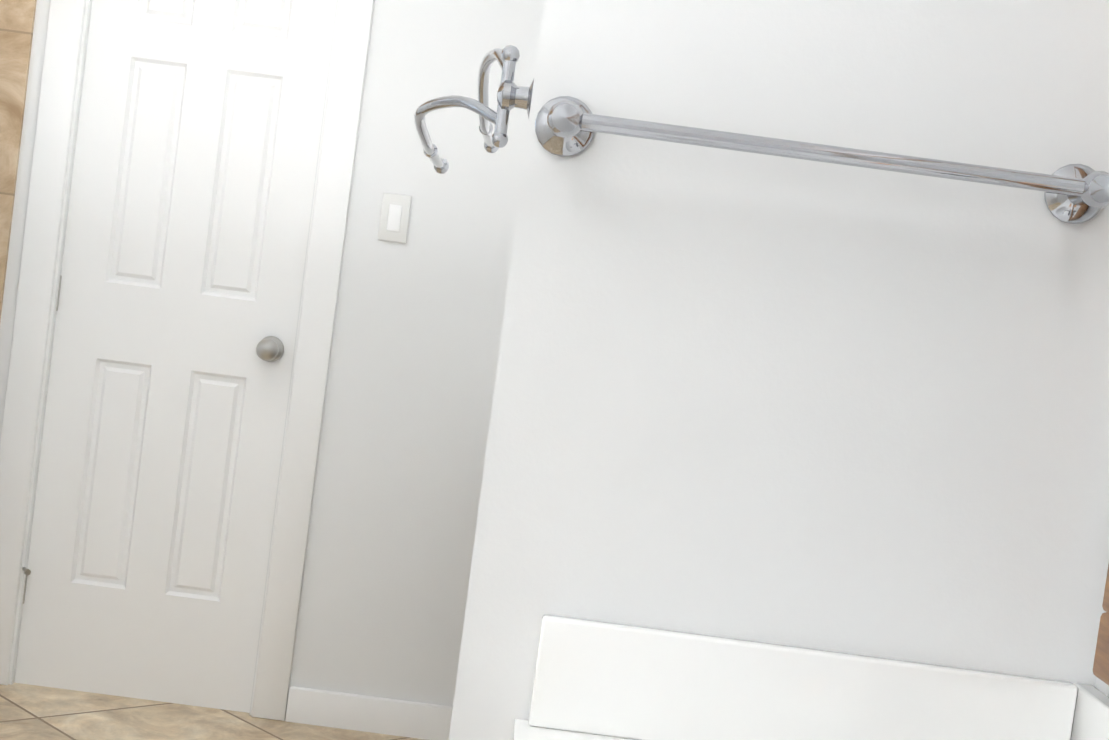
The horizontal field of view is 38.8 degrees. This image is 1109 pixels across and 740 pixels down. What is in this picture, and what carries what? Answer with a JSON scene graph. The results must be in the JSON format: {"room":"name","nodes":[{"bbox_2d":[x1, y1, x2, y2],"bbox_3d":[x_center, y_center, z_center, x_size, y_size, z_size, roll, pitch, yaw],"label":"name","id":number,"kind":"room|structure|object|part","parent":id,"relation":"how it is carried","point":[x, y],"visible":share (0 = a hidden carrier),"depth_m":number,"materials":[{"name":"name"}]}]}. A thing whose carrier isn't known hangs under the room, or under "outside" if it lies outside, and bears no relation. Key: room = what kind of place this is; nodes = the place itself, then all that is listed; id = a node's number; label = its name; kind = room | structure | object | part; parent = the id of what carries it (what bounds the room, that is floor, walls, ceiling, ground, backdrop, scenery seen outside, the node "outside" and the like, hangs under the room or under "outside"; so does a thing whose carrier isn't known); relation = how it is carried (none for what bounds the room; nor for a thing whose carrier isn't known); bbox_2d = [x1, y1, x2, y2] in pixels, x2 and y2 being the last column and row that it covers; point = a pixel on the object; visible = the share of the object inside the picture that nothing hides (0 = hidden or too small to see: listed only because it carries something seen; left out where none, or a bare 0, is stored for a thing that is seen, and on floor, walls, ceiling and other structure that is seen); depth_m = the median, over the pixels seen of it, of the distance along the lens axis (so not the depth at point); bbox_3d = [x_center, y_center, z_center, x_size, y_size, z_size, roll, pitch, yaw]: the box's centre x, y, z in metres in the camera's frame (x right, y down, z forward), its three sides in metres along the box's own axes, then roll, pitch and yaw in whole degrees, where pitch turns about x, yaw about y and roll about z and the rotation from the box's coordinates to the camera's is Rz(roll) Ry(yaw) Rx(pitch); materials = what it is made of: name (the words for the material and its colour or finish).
{"room":"bathroom","nodes":[
{"label":"bathroom","id":0,"kind":"room"},
{"bbox_2d":[0,683,425,739],"bbox_3d":[-1.064,0.988,2.115,3.137,0.100,5.410,7,3,-1],"label":"floor","id":1,"kind":"structure","parent":0,"point":[30,712],"depth_m":3.86,"materials":[{"name":"tile"}]},
{"bbox_2d":[513,614,1108,739],"bbox_3d":[0.175,0.707,0.562,0.536,0.939,1.793,7,3,-1],"label":"bathroom vanity","id":2,"kind":"object","parent":1,"relation":"on","point":[597,680],"visible":1,"depth_m":1.42,"materials":[{"name":"white"}]},
{"bbox_2d":[0,0,543,714],"bbox_3d":[-0.904,-0.367,3.985,2.897,2.430,0.132,7,3,-1],"label":"wall","id":3,"kind":"structure","parent":0,"point":[405,425],"depth_m":3.95,"materials":[{"name":"white paint"}]},
{"bbox_2d":[14,0,336,712],"bbox_3d":[-0.949,-0.170,3.975,0.616,2.030,0.043,7,3,-1],"label":"door","id":4,"kind":"structure","parent":3,"relation":"in","point":[194,168],"depth_m":3.97,"materials":[{"name":"white wood"}]},
{"bbox_2d":[22,567,30,574],"bbox_3d":[-1.331,0.503,3.959,0.017,0.015,0.060,6,3,-30],"label":"door stop","id":5,"kind":"object","parent":4,"relation":"attached to","point":[26,571],"visible":0.94,"depth_m":3.94,"materials":[{"name":"grey metal"}]},
{"bbox_3d":[-1.247,-0.218,3.956,0.012,1.640,0.012,7,3,-1],"label":"far door hinges","id":6,"kind":"part","parent":4,"relation":"part of","materials":[{"name":"silver metal"}]},
{"bbox_2d":[256,336,283,361],"bbox_3d":[-0.714,-0.051,3.932,0.066,0.066,0.072,7,3,-1],"label":"door knob","id":7,"kind":"object","parent":4,"relation":"attached to","point":[269,348],"depth_m":3.90,"materials":[{"name":"grey metal"}]},
{"bbox_2d":[0,0,374,720],"bbox_3d":[-0.938,-0.216,3.991,0.792,2.123,0.137,7,3,-1],"label":"door frame","id":8,"kind":"structure","parent":3,"relation":"attached to","point":[316,316],"depth_m":3.93,"materials":[{"name":"white wood"}]},
{"bbox_2d":[285,686,452,739],"bbox_3d":[-0.394,0.881,3.991,0.568,0.090,0.014,7,3,-1],"label":"baseboard","id":9,"kind":"structure","parent":3,"relation":"attached to","point":[364,713],"depth_m":3.98,"materials":[{"name":"white wood"}]},
{"bbox_2d":[378,193,411,242],"bbox_3d":[-0.399,-0.379,3.925,0.072,0.118,0.013,7,3,-1],"label":"light switch","id":10,"kind":"object","parent":3,"relation":"attached to","point":[394,218],"visible":1,"depth_m":3.92,"materials":[{"name":"white plastic"}]},
{"bbox_2d":[449,0,1108,739],"bbox_3d":[0.249,-0.117,2.113,0.580,2.430,1.387,7,3,-1],"label":"wall block","id":11,"kind":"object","parent":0,"point":[799,402],"visible":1,"depth_m":1.42,"materials":[{"name":"white paint"}]},
{"bbox_2d":[414,45,533,173],"bbox_3d":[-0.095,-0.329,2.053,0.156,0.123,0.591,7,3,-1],"label":"robe hook","id":12,"kind":"object","parent":11,"relation":"attached to","point":[511,94],"visible":0.96,"depth_m":1.82,"materials":[{"name":"silver metal"}]},
{"bbox_2d":[535,96,1108,223],"bbox_3d":[0.238,-0.186,1.376,0.516,0.054,0.076,7,3,-1],"label":"towel rail","id":13,"kind":"object","parent":11,"relation":"attached to","point":[567,126],"visible":1,"depth_m":1.35,"materials":[{"name":"silver metal"}]},
{"bbox_3d":[0.009,-0.216,1.374,0.054,0.054,0.076,7,3,-1],"label":"post","id":14,"kind":"part","parent":13,"relation":"part of","materials":[{"name":"silver metal"}]},
{"bbox_3d":[0.468,-0.156,1.378,0.054,0.054,0.076,7,3,-1],"label":"post","id":15,"kind":"part","parent":13,"relation":"part of","materials":[{"name":"silver metal"}]},
{"bbox_2d":[1095,677,1108,696],"bbox_3d":[0.596,-0.051,1.713,0.120,2.430,4.710,7,3,-1],"label":"wall","id":16,"kind":"structure","parent":0,"point":[1102,686],"depth_m":1.42,"materials":[{"name":"white paint"}]},
{"bbox_2d":[1093,564,1108,684],"bbox_3d":[0.581,-0.408,0.505,0.024,1.461,1.695,7,3,-1],"label":"mirror","id":17,"kind":"object","parent":16,"relation":"attached to","point":[1101,666],"visible":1,"depth_m":1.37,"materials":[{"name":"clear glass"}]}
]}

